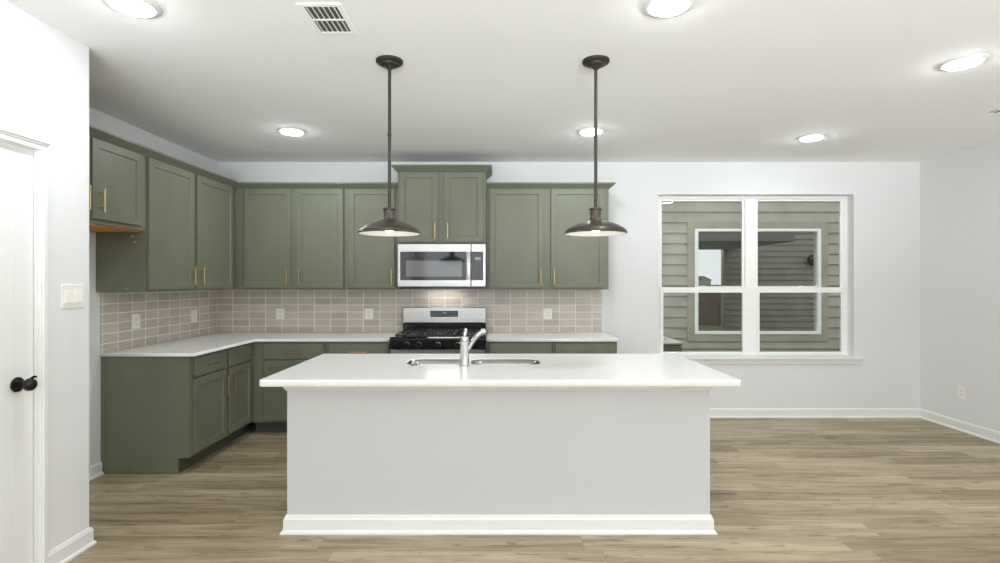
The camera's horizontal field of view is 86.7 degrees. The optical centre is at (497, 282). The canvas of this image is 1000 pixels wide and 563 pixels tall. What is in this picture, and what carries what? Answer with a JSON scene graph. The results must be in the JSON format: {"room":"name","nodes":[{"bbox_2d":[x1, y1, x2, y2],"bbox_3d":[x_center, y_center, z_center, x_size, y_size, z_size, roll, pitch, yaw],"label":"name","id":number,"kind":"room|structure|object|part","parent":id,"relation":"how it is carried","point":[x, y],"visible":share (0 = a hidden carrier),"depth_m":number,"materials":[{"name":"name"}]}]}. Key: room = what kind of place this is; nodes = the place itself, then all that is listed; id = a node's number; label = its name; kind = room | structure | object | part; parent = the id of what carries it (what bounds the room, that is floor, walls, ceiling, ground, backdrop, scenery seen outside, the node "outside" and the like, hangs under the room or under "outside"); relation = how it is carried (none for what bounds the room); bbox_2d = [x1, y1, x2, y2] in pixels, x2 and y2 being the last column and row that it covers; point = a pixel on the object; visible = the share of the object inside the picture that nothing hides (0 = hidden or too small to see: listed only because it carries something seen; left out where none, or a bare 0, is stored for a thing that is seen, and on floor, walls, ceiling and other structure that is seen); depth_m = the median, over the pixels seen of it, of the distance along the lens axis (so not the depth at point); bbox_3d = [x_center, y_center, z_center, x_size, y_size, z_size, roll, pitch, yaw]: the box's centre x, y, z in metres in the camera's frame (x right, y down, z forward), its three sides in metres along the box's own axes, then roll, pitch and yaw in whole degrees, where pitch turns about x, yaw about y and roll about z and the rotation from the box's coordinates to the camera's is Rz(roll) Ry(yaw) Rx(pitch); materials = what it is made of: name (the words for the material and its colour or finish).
{"room":"kitchen","nodes":[
{"label":"kitchen","id":0,"kind":"room"},
{"bbox_2d":[0,0,88,562],"bbox_3d":[-2.625,0.078,-0.340,0.750,2.740,6.520,0,0,0],"label":"wall","id":1,"kind":"structure","parent":0,"point":[44,71],"depth_m":2.73,"materials":[{"name":"white paint"}]},
{"bbox_2d":[0,139,37,562],"bbox_3d":[-2.275,0.400,2.187,0.190,2.097,0.813,0,0,0],"label":"door","id":2,"kind":"structure","parent":1,"relation":"in","point":[18,163],"depth_m":2.51,"materials":[{"name":"white paint"}]},
{"bbox_3d":[-2.223,0.479,2.497,0.086,0.077,0.072,0,0,0],"label":"knob","id":3,"kind":"part","parent":2,"relation":"part of","materials":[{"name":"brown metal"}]},
{"bbox_2d":[0,125,51,562],"bbox_3d":[-2.234,0.372,2.182,0.032,2.151,0.918,0,0,0],"label":"trim","id":4,"kind":"structure","parent":1,"relation":"attached to","point":[8,134],"depth_m":2.61,"materials":[{"name":"white paint"}]},
{"bbox_2d":[61,284,83,307],"bbox_3d":[-2.243,0.071,2.803,0.012,0.125,0.145,0,0,0],"label":"light switch","id":5,"kind":"object","parent":1,"relation":"attached to","point":[72,295],"visible":1,"depth_m":2.80,"materials":[{"name":"white plastic"}]},
{"bbox_2d":[47,461,103,562],"bbox_3d":[-2.613,1.398,3.330,0.774,0.100,1.395,0,0,0],"label":"baseboard","id":6,"kind":"structure","parent":1,"relation":"attached to","point":[71,548],"depth_m":2.82,"materials":[{"name":"white paint"}]},
{"bbox_2d":[89,107,217,465],"bbox_3d":[-3.075,0.078,1.042,0.150,2.740,9.284,0,0,0],"label":"wall","id":7,"kind":"structure","parent":0,"point":[98,119],"depth_m":3.98,"materials":[{"name":"white paint"}]},
{"bbox_2d":[89,136,144,231],"bbox_3d":[-2.782,-0.655,3.443,0.434,0.563,1.017,0,0,0],"label":"upper cabinet","id":8,"kind":"object","parent":7,"relation":"attached to","point":[116,173],"visible":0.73,"depth_m":3.62,"materials":[{"name":"green paint"}]},
{"bbox_3d":[-2.612,-0.674,3.176,0.019,0.521,0.423,0,0,0],"label":"door","id":9,"kind":"part","parent":8,"relation":"part of","materials":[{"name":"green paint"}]},
{"bbox_3d":[-2.585,-0.537,3.345,0.040,0.155,0.011,0,0,0],"label":"handle","id":10,"kind":"part","parent":8,"relation":"part of","materials":[{"name":"gold metal"}]},
{"bbox_3d":[-2.585,-0.537,3.470,0.040,0.155,0.011,0,0,0],"label":"handle","id":11,"kind":"part","parent":8,"relation":"part of","materials":[{"name":"gold metal"}]},
{"bbox_3d":[-2.821,-0.379,3.444,0.349,0.010,1.008,0,0,0],"label":"underside panel","id":12,"kind":"part","parent":8,"relation":"part of","materials":[{"name":"brown wood"}]},
{"bbox_2d":[100,290,217,352],"bbox_3d":[-2.995,0.302,4.837,0.008,0.462,1.674,0,0,0],"label":"tile backsplash","id":13,"kind":"structure","parent":7,"relation":"attached to","point":[165,316],"depth_m":4.59,"materials":[{"name":"beige tile"}]},
{"bbox_2d":[131,314,139,328],"bbox_3d":[-2.986,0.322,4.380,0.008,0.122,0.105,0,0,0],"label":"wall outlet","id":14,"kind":"object","parent":13,"relation":"attached to","point":[135,318],"visible":1,"depth_m":4.37,"materials":[{"name":"white plastic"}]},
{"bbox_2d":[134,317,138,325],"bbox_3d":[-2.984,0.322,4.380,0.003,0.068,0.050,0,0,0],"label":"receptacle","id":15,"kind":"object","parent":14,"relation":"attached to","point":[136,319],"depth_m":4.38,"materials":[{"name":"white plastic"}]},
{"bbox_2d":[191,310,196,321],"bbox_3d":[-2.986,0.330,5.220,0.008,0.120,0.105,0,0,0],"label":"wall outlet","id":16,"kind":"object","parent":13,"relation":"attached to","point":[193,312],"visible":1,"depth_m":5.21,"materials":[{"name":"white plastic"}]},
{"bbox_2d":[96,157,232,291],"bbox_3d":[-2.782,-0.433,4.604,0.434,1.007,1.313,0,0,0],"label":"upper cabinet","id":17,"kind":"object","parent":7,"relation":"attached to","point":[186,242],"visible":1,"depth_m":4.29,"materials":[{"name":"green paint"}]},
{"bbox_3d":[-2.612,-0.441,4.258,0.019,0.988,0.587,0,0,0],"label":"door","id":18,"kind":"part","parent":17,"relation":"part of","materials":[{"name":"green paint"}]},
{"bbox_3d":[-2.612,-0.441,4.916,0.019,0.988,0.624,0,0,0],"label":"door","id":19,"kind":"part","parent":17,"relation":"part of","materials":[{"name":"green paint"}]},
{"bbox_2d":[89,125,397,188],"bbox_3d":[-1.825,-0.966,4.143,1.659,0.056,2.415,0,0,0],"label":"crown molding","id":20,"kind":"structure","parent":17,"relation":"attached to","point":[94,132],"depth_m":4.89,"materials":[{"name":"green paint"}]},
{"bbox_2d":[6,0,999,161],"bbox_3d":[0.765,-1.352,1.042,7.830,0.120,9.584,0,0,0],"label":"ceiling","id":21,"kind":"structure","parent":0,"point":[216,80],"depth_m":3.36,"materials":[{"name":"white paint"}]},
{"bbox_2d":[102,0,161,18],"bbox_3d":[-1.700,-1.278,2.467,0.236,0.026,0.236,0,0,0],"label":"recessed light","id":22,"kind":"object","parent":21,"relation":"in","point":[147,9],"visible":1,"depth_m":2.46,"materials":[{"name":"white paint"}]},
{"bbox_2d":[277,127,305,135],"bbox_3d":[-1.754,-1.278,4.518,0.236,0.026,0.236,0,0,0],"label":"recessed light","id":23,"kind":"object","parent":21,"relation":"in","point":[292,131],"visible":1,"depth_m":4.47,"materials":[{"name":"white paint"}]},
{"bbox_2d":[296,3,357,34],"bbox_3d":[-0.829,-1.288,2.601,0.209,0.007,0.304,0,0,0],"label":"ceiling vent","id":24,"kind":"object","parent":21,"relation":"in","point":[331,18],"visible":1,"depth_m":2.59,"materials":[{"name":"white metal"}]},
{"bbox_2d":[358,55,420,236],"bbox_3d":[-0.629,-0.787,3.085,0.360,1.008,0.360,0,0,0],"label":"pendant light","id":25,"kind":"object","parent":21,"relation":"hanging from","point":[388,226],"visible":1,"depth_m":3.06,"materials":[{"name":"brown metal"}]},
{"bbox_3d":[-0.629,-0.840,3.085,0.023,0.805,0.023,0,0,0],"label":"rod","id":26,"kind":"part","parent":25,"relation":"part of","materials":[{"name":"brown metal"}]},
{"bbox_3d":[-0.629,-0.329,3.085,0.360,0.091,0.360,0,0,0],"label":"lamp shade","id":27,"kind":"part","parent":25,"relation":"part of","materials":[{"name":"brown metal"}]},
{"bbox_2d":[577,127,604,135],"bbox_3d":[0.797,-1.278,4.518,0.236,0.026,0.236,0,0,0],"label":"recessed light","id":28,"kind":"object","parent":21,"relation":"in","point":[588,131],"visible":0.87,"depth_m":4.47,"materials":[{"name":"white paint"}]},
{"bbox_2d":[565,55,627,236],"bbox_3d":[0.572,-0.787,3.085,0.360,1.008,0.360,0,0,0],"label":"pendant light","id":29,"kind":"object","parent":21,"relation":"hanging from","point":[595,226],"visible":1,"depth_m":3.06,"materials":[{"name":"brown metal"}]},
{"bbox_3d":[0.572,-0.840,3.085,0.023,0.805,0.023,0,0,0],"label":"rod","id":30,"kind":"part","parent":29,"relation":"part of","materials":[{"name":"brown metal"}]},
{"bbox_3d":[0.572,-0.329,3.085,0.360,0.091,0.360,0,0,0],"label":"lamp shade","id":31,"kind":"part","parent":29,"relation":"part of","materials":[{"name":"brown metal"}]},
{"bbox_2d":[643,0,695,17],"bbox_3d":[0.796,-1.278,2.460,0.236,0.026,0.236,0,0,0],"label":"recessed light","id":32,"kind":"object","parent":21,"relation":"in","point":[653,8],"visible":1,"depth_m":2.45,"materials":[{"name":"white paint"}]},
{"bbox_2d":[796,133,826,140],"bbox_3d":[2.790,-1.278,4.707,0.236,0.026,0.236,0,0,0],"label":"recessed light","id":33,"kind":"object","parent":21,"relation":"in","point":[810,137],"visible":1,"depth_m":4.66,"materials":[{"name":"white paint"}]},
{"bbox_2d":[937,53,989,70],"bbox_3d":[2.725,-1.278,3.105,0.236,0.026,0.236,0,0,0],"label":"recessed light","id":34,"kind":"object","parent":21,"relation":"in","point":[970,60],"visible":1,"depth_m":3.07,"materials":[{"name":"white paint"}]},
{"bbox_2d":[981,107,999,113],"bbox_3d":[3.870,-1.288,3.940,0.356,0.007,0.236,0,0,0],"label":"ceiling vent","id":35,"kind":"object","parent":21,"relation":"in","point":[996,110],"visible":1,"depth_m":4.00,"materials":[{"name":"white metal"}]},
{"bbox_2d":[67,418,999,562],"bbox_3d":[0.765,1.508,1.042,7.830,0.120,9.584,0,0,0],"label":"floor","id":36,"kind":"structure","parent":0,"point":[783,490],"depth_m":3.40,"materials":[{"name":"wood"}]},
{"bbox_2d":[101,343,251,473],"bbox_3d":[-2.637,1.004,4.559,0.724,0.887,1.110,0,0,0],"label":"base cabinet","id":37,"kind":"object","parent":36,"relation":"on","point":[160,415],"visible":0.98,"depth_m":4.01,"materials":[{"name":"green paint"}]},
{"bbox_3d":[-2.667,1.004,4.017,0.664,0.887,0.026,0,0,0],"label":"panel","id":38,"kind":"part","parent":37,"relation":"part of","materials":[{"name":"green paint"}]},
{"bbox_3d":[-2.322,0.650,4.296,0.019,0.148,0.468,0,0,0],"label":"drawer","id":39,"kind":"part","parent":37,"relation":"part of","materials":[{"name":"green paint"}]},
{"bbox_3d":[-2.322,1.024,4.296,0.019,0.569,0.468,0,0,0],"label":"door","id":40,"kind":"part","parent":37,"relation":"part of","materials":[{"name":"green paint"}]},
{"bbox_3d":[-2.295,0.873,4.620,0.040,0.160,0.011,0,0,0],"label":"handle","id":41,"kind":"part","parent":37,"relation":"part of","materials":[{"name":"gold metal"}]},
{"bbox_3d":[-2.322,0.650,4.782,0.019,0.148,0.416,0,0,0],"label":"drawer","id":42,"kind":"part","parent":37,"relation":"part of","materials":[{"name":"green paint"}]},
{"bbox_3d":[-2.322,1.024,4.782,0.019,0.569,0.416,0,0,0],"label":"door","id":43,"kind":"part","parent":37,"relation":"part of","materials":[{"name":"green paint"}]},
{"bbox_2d":[252,342,325,432],"bbox_3d":[-1.984,1.004,5.326,0.698,0.887,0.712,0,0,0],"label":"base cabinet","id":44,"kind":"object","parent":36,"relation":"on","point":[269,404],"visible":0.5,"depth_m":5.02,"materials":[{"name":"green paint"}]},
{"bbox_3d":[-1.928,1.024,5.018,0.565,0.569,0.019,0,0,0],"label":"door","id":45,"kind":"part","parent":44,"relation":"part of","materials":[{"name":"green paint"}]},
{"bbox_3d":[-1.928,0.650,5.018,0.565,0.148,0.019,0,0,0],"label":"drawer","id":46,"kind":"part","parent":44,"relation":"part of","materials":[{"name":"green paint"}]},
{"bbox_2d":[326,342,390,353],"bbox_3d":[-1.319,1.004,5.326,0.626,0.887,0.712,0,0,0],"label":"base cabinet","id":47,"kind":"object","parent":36,"relation":"on","point":[331,347],"visible":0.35,"depth_m":5.01,"materials":[{"name":"green paint"}]},
{"bbox_2d":[100,332,400,356],"bbox_3d":[-2.003,0.547,4.838,1.990,0.026,1.687,0,0,0],"label":"countertop","id":48,"kind":"structure","parent":47,"relation":"on","point":[208,343],"depth_m":5.00,"materials":[{"name":"white stone"}]},
{"bbox_2d":[389,307,486,353],"bbox_3d":[-0.557,0.856,5.277,0.894,1.185,0.786,0,0,0],"label":"gas range","id":49,"kind":"object","parent":36,"relation":"on","point":[426,330],"visible":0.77,"depth_m":5.56,"materials":[{"name":"silver metal"}]},
{"bbox_3d":[-0.557,0.927,4.976,0.886,0.602,0.043,0,0,0],"label":"oven door","id":50,"kind":"part","parent":49,"relation":"part of","materials":[{"name":"silver metal"}]},
{"bbox_2d":[395,333,486,336],"bbox_3d":[-0.557,0.537,5.282,0.886,0.022,0.635,0,0,0],"label":"cooktop","id":51,"kind":"object","parent":49,"relation":"in","point":[407,334],"depth_m":5.16,"materials":[{"name":"black metal"}]},
{"bbox_3d":[-0.562,0.331,5.590,0.295,0.066,0.004,0,0,0],"label":"clock panel","id":52,"kind":"part","parent":49,"relation":"part of","materials":[{"name":"black glass"}]},
{"bbox_2d":[280,387,716,534],"bbox_3d":[0.006,1.012,3.521,2.512,0.873,0.957,0,0,0],"label":"kitchen island","id":53,"kind":"object","parent":36,"relation":"on","point":[361,460],"visible":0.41,"depth_m":3.07,"materials":[{"name":"grey paint"}]},
{"bbox_3d":[0.006,0.601,3.497,2.488,0.051,0.886,0,0,0],"label":"cap moulding","id":54,"kind":"part","parent":53,"relation":"part of","materials":[{"name":"white paint"}]},
{"bbox_3d":[0.006,1.397,3.491,2.512,0.102,0.898,0,0,0],"label":"baseboard","id":55,"kind":"part","parent":53,"relation":"part of","materials":[{"name":"white paint"}]},
{"bbox_2d":[259,354,740,386],"bbox_3d":[0.015,0.554,3.444,2.651,0.040,1.082,0,0,0],"label":"island countertop","id":56,"kind":"structure","parent":53,"relation":"on","point":[324,370],"depth_m":3.15,"materials":[{"name":"white stone"}]},
{"bbox_2d":[459,328,485,366],"bbox_3d":[-0.156,0.412,3.434,0.202,0.243,0.068,0,0,-35],"label":"kitchen faucet","id":57,"kind":"object","parent":56,"relation":"on","point":[465,345],"visible":1,"depth_m":3.38,"materials":[{"name":"silver metal"}]},
{"bbox_3d":[-0.207,0.319,3.399,0.032,0.057,0.032,0,0,0],"label":"lever handle","id":58,"kind":"part","parent":57,"relation":"part of","materials":[{"name":"silver metal"}]},
{"bbox_3d":[-0.153,0.384,3.444,0.144,0.145,0.037,0,0,-39],"label":"spout","id":59,"kind":"part","parent":57,"relation":"part of","materials":[{"name":"silver metal"}]},
{"bbox_2d":[406,359,539,364],"bbox_3d":[-0.162,0.656,3.583,0.888,0.236,0.264,0,0,0],"label":"double sink","id":60,"kind":"object","parent":56,"relation":"in","point":[418,361],"visible":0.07,"depth_m":3.71,"materials":[{"name":"silver metal"}]},
{"bbox_3d":[-0.407,0.656,3.583,0.397,0.236,0.264,0,0,0],"label":"bowl","id":61,"kind":"part","parent":60,"relation":"part of","materials":[{"name":"silver metal"}]},
{"bbox_3d":[0.053,0.656,3.583,0.460,0.236,0.264,0,0,0],"label":"bowl","id":62,"kind":"part","parent":60,"relation":"part of","materials":[{"name":"silver metal"}]},
{"bbox_2d":[486,342,551,353],"bbox_3d":[0.206,1.004,5.326,0.628,0.887,0.712,0,0,0],"label":"base cabinet","id":63,"kind":"object","parent":36,"relation":"on","point":[491,347],"visible":0.22,"depth_m":5.01,"materials":[{"name":"green paint"}]},
{"bbox_2d":[552,342,616,353],"bbox_3d":[0.828,1.004,5.326,0.612,0.887,0.712,0,0,0],"label":"base cabinet","id":64,"kind":"object","parent":36,"relation":"on","point":[557,347],"visible":0.25,"depth_m":5.01,"materials":[{"name":"green paint"}]},
{"bbox_2d":[486,332,619,341],"bbox_3d":[0.523,0.547,5.341,1.260,0.026,0.682,0,0,0],"label":"countertop","id":65,"kind":"structure","parent":64,"relation":"on","point":[491,336],"depth_m":5.15,"materials":[{"name":"white stone"}]},
{"bbox_2d":[218,162,919,407],"bbox_3d":[0.765,0.078,5.759,7.830,2.740,0.150,0,0,0],"label":"wall","id":66,"kind":"structure","parent":0,"point":[883,198],"depth_m":5.68,"materials":[{"name":"white paint"}]},
{"bbox_2d":[233,189,344,288],"bbox_3d":[-2.267,-0.433,5.471,1.462,1.007,0.422,0,0,0],"label":"upper cabinet","id":67,"kind":"object","parent":66,"relation":"attached to","point":[283,238],"visible":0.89,"depth_m":5.31,"materials":[{"name":"green paint"}]},
{"bbox_3d":[-2.301,-0.441,5.308,0.468,0.988,0.019,0,0,0],"label":"door","id":68,"kind":"part","parent":67,"relation":"part of","materials":[{"name":"green paint"}]},
{"bbox_3d":[-2.101,-0.059,5.280,0.011,0.155,0.039,0,0,0],"label":"handle","id":69,"kind":"part","parent":67,"relation":"part of","materials":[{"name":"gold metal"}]},
{"bbox_3d":[-1.780,-0.441,5.308,0.469,0.988,0.019,0,0,0],"label":"door","id":70,"kind":"part","parent":67,"relation":"part of","materials":[{"name":"green paint"}]},
{"bbox_2d":[345,189,399,288],"bbox_3d":[-1.263,-0.433,5.471,0.540,1.007,0.422,0,0,0],"label":"upper cabinet","id":71,"kind":"object","parent":66,"relation":"attached to","point":[370,261],"visible":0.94,"depth_m":5.31,"materials":[{"name":"green paint"}]},
{"bbox_2d":[218,289,601,331],"bbox_3d":[-0.938,0.302,5.679,4.105,0.462,0.008,0,0,0],"label":"tile backsplash","id":72,"kind":"structure","parent":66,"relation":"attached to","point":[239,310],"depth_m":5.67,"materials":[{"name":"beige tile"}]},
{"bbox_2d":[276,309,284,319],"bbox_3d":[-2.324,0.337,5.670,0.092,0.118,0.008,0,0,0],"label":"wall outlet","id":73,"kind":"object","parent":72,"relation":"attached to","point":[280,313],"visible":1,"depth_m":5.67,"materials":[{"name":"white plastic"}]},
{"bbox_2d":[365,309,372,319],"bbox_3d":[-1.376,0.337,5.670,0.092,0.118,0.008,0,0,0],"label":"wall outlet","id":74,"kind":"object","parent":72,"relation":"attached to","point":[368,312],"visible":1,"depth_m":5.67,"materials":[{"name":"white plastic"}]},
{"bbox_2d":[543,309,551,319],"bbox_3d":[0.537,0.337,5.670,0.092,0.118,0.008,0,0,0],"label":"wall outlet","id":75,"kind":"object","parent":72,"relation":"attached to","point":[547,313],"visible":1,"depth_m":5.67,"materials":[{"name":"white plastic"}]},
{"bbox_2d":[398,172,486,243],"bbox_3d":[-0.552,-0.743,5.446,0.876,0.721,0.472,0,0,0],"label":"upper cabinet","id":76,"kind":"object","parent":66,"relation":"attached to","point":[445,207],"visible":0.93,"depth_m":5.26,"materials":[{"name":"green paint"}]},
{"bbox_3d":[-0.782,-0.747,5.258,0.383,0.694,0.019,0,0,0],"label":"door","id":77,"kind":"part","parent":76,"relation":"part of","materials":[{"name":"green paint"}]},
{"bbox_2d":[397,244,485,288],"bbox_3d":[-0.548,-0.158,5.421,0.868,0.444,0.498,0,0,0],"label":"microwave","id":78,"kind":"object","parent":76,"relation":"attached to","point":[419,266],"visible":0.99,"depth_m":5.20,"materials":[{"name":"silver metal"}]},
{"bbox_3d":[-0.631,-0.162,5.199,0.648,0.282,0.002,0,0,0],"label":"door glass","id":79,"kind":"part","parent":78,"relation":"part of","materials":[{"name":"black glass"}]},
{"bbox_3d":[-0.284,-0.164,5.187,0.042,0.266,0.030,0,0,0],"label":"handle","id":80,"kind":"part","parent":78,"relation":"part of","materials":[{"name":"silver metal"}]},
{"bbox_3d":[-0.197,-0.162,5.199,0.113,0.282,0.002,0,0,0],"label":"control panel","id":81,"kind":"part","parent":78,"relation":"part of","materials":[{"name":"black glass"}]},
{"bbox_3d":[-0.186,-0.170,5.220,0.145,0.420,0.040,0,0,0],"label":"control frame","id":82,"kind":"part","parent":78,"relation":"part of","materials":[{"name":"silver metal"}]},
{"bbox_2d":[391,165,491,178],"bbox_3d":[-0.552,-1.132,5.443,0.992,0.056,0.462,0,0,0],"label":"crown molding","id":83,"kind":"structure","parent":76,"relation":"on","point":[398,168],"depth_m":5.24,"materials":[{"name":"green paint"}]},
{"bbox_3d":[-0.335,-0.747,5.258,0.389,0.694,0.019,0,0,0],"label":"door","id":84,"kind":"part","parent":76,"relation":"part of","materials":[{"name":"green paint"}]},
{"bbox_2d":[486,189,608,288],"bbox_3d":[0.502,-0.433,5.471,1.226,1.007,0.422,0,0,0],"label":"upper cabinet","id":85,"kind":"object","parent":66,"relation":"attached to","point":[528,246],"visible":1,"depth_m":5.31,"materials":[{"name":"green paint"}]},
{"bbox_3d":[0.192,-0.441,5.308,0.543,0.988,0.019,0,0,0],"label":"door","id":86,"kind":"part","parent":85,"relation":"part of","materials":[{"name":"green paint"}]},
{"bbox_2d":[487,182,615,188],"bbox_3d":[0.532,-0.966,5.472,1.281,0.056,0.420,0,0,0],"label":"crown molding","id":87,"kind":"structure","parent":85,"relation":"on","point":[490,185],"depth_m":5.28,"materials":[{"name":"green paint"}]},
{"bbox_3d":[0.805,-0.441,5.308,0.540,0.988,0.019,0,0,0],"label":"door","id":88,"kind":"part","parent":85,"relation":"part of","materials":[{"name":"green paint"}]},
{"bbox_2d":[659,196,863,363],"bbox_3d":[2.764,-0.035,5.736,2.273,1.818,0.193,0,0,0],"label":"window","id":89,"kind":"structure","parent":66,"relation":"in","point":[750,354],"depth_m":5.78,"materials":[{"name":"white plastic"}]},
{"bbox_3d":[2.236,-0.396,5.809,0.929,1.015,0.022,0,0,0],"label":"sash","id":90,"kind":"part","parent":89,"relation":"part of","materials":[{"name":"white plastic"}]},
{"bbox_3d":[2.236,0.416,5.783,0.929,0.727,0.026,0,0,0],"label":"sash","id":91,"kind":"part","parent":89,"relation":"part of","materials":[{"name":"white plastic"}]},
{"bbox_3d":[2.236,-0.403,5.811,0.877,0.969,0.003,0,0,0],"label":"pane","id":92,"kind":"part","parent":89,"relation":"part of","materials":[{"name":"clear glass"}]},
{"bbox_3d":[2.764,0.835,5.721,2.273,0.079,0.165,0,0,0],"label":"sill","id":93,"kind":"part","parent":89,"relation":"part of","materials":[{"name":"white paint"}]},
{"bbox_3d":[3.298,-0.396,5.809,0.954,1.015,0.022,0,0,0],"label":"sash","id":94,"kind":"part","parent":89,"relation":"part of","materials":[{"name":"white plastic"}]},
{"bbox_3d":[3.298,0.416,5.783,0.954,0.727,0.026,0,0,0],"label":"sash","id":95,"kind":"part","parent":89,"relation":"part of","materials":[{"name":"white plastic"}]},
{"bbox_2d":[710,408,919,417],"bbox_3d":[2.835,1.398,5.672,3.390,0.100,0.024,0,0,0],"label":"baseboard","id":96,"kind":"structure","parent":66,"relation":"attached to","point":[714,412],"depth_m":5.67,"materials":[{"name":"white paint"}]},
{"bbox_2d":[920,139,999,431],"bbox_3d":[4.605,0.078,1.042,0.150,2.740,9.284,0,0,0],"label":"wall","id":97,"kind":"structure","parent":0,"point":[960,190],"depth_m":5.16,"materials":[{"name":"white paint"}]},
{"bbox_2d":[919,408,999,443],"bbox_3d":[4.518,1.398,2.542,0.024,0.100,6.284,0,0,0],"label":"baseboard","id":98,"kind":"structure","parent":97,"relation":"attached to","point":[982,432],"depth_m":5.16,"materials":[{"name":"white paint"}]},
{"bbox_2d":[957,386,965,398],"bbox_3d":[4.525,1.073,5.170,0.008,0.115,0.095,0,0,0],"label":"wall outlet","id":99,"kind":"object","parent":97,"relation":"attached to","point":[961,391],"visible":1,"depth_m":5.16,"materials":[{"name":"white plastic"}]},
{"label":"outside","id":100,"kind":"structure","parent":0,"visible":0},
{"bbox_3d":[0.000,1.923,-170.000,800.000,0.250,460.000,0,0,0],"label":"ground","id":101,"kind":"structure","parent":100,"visible":0},
{"bbox_2d":[663,336,682,351],"bbox_3d":[2.447,1.361,8.750,0.915,0.873,0.920,0,0,0],"label":"air conditioner","id":102,"kind":"object","parent":101,"relation":"on","point":[669,344],"visible":0.08,"depth_m":8.31,"materials":[{"name":"brown"}]},
{"bbox_2d":[663,336,682,343],"bbox_3d":[2.447,0.947,8.750,0.915,0.043,0.920,0,0,0],"label":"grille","id":103,"kind":"object","parent":102,"relation":"attached to","point":[666,340],"depth_m":8.36,"materials":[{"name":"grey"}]},
{"bbox_2d":[662,202,839,351],"bbox_3d":[4.500,-0.677,10.777,15.000,4.950,2.646,0,0,0],"label":"neighbouring house","id":104,"kind":"structure","parent":101,"relation":"on","point":[798,242],"depth_m":9.49,"materials":[{"name":"green paint"}]},
{"bbox_3d":[4.025,-0.019,9.520,0.882,1.785,0.004,0,0,0],"label":"pane","id":105,"kind":"part","parent":104,"relation":"part of","materials":[{"name":"clear glass"}]},
{"bbox_3d":[4.650,-0.019,9.483,2.515,2.144,0.034,0,0,0],"label":"window trim","id":106,"kind":"part","parent":104,"relation":"part of","materials":[{"name":"green paint"}]},
{"bbox_3d":[5.151,-0.019,9.520,1.129,1.785,0.004,0,0,0],"label":"pane","id":107,"kind":"part","parent":104,"relation":"part of","materials":[{"name":"clear glass"}]}
]}

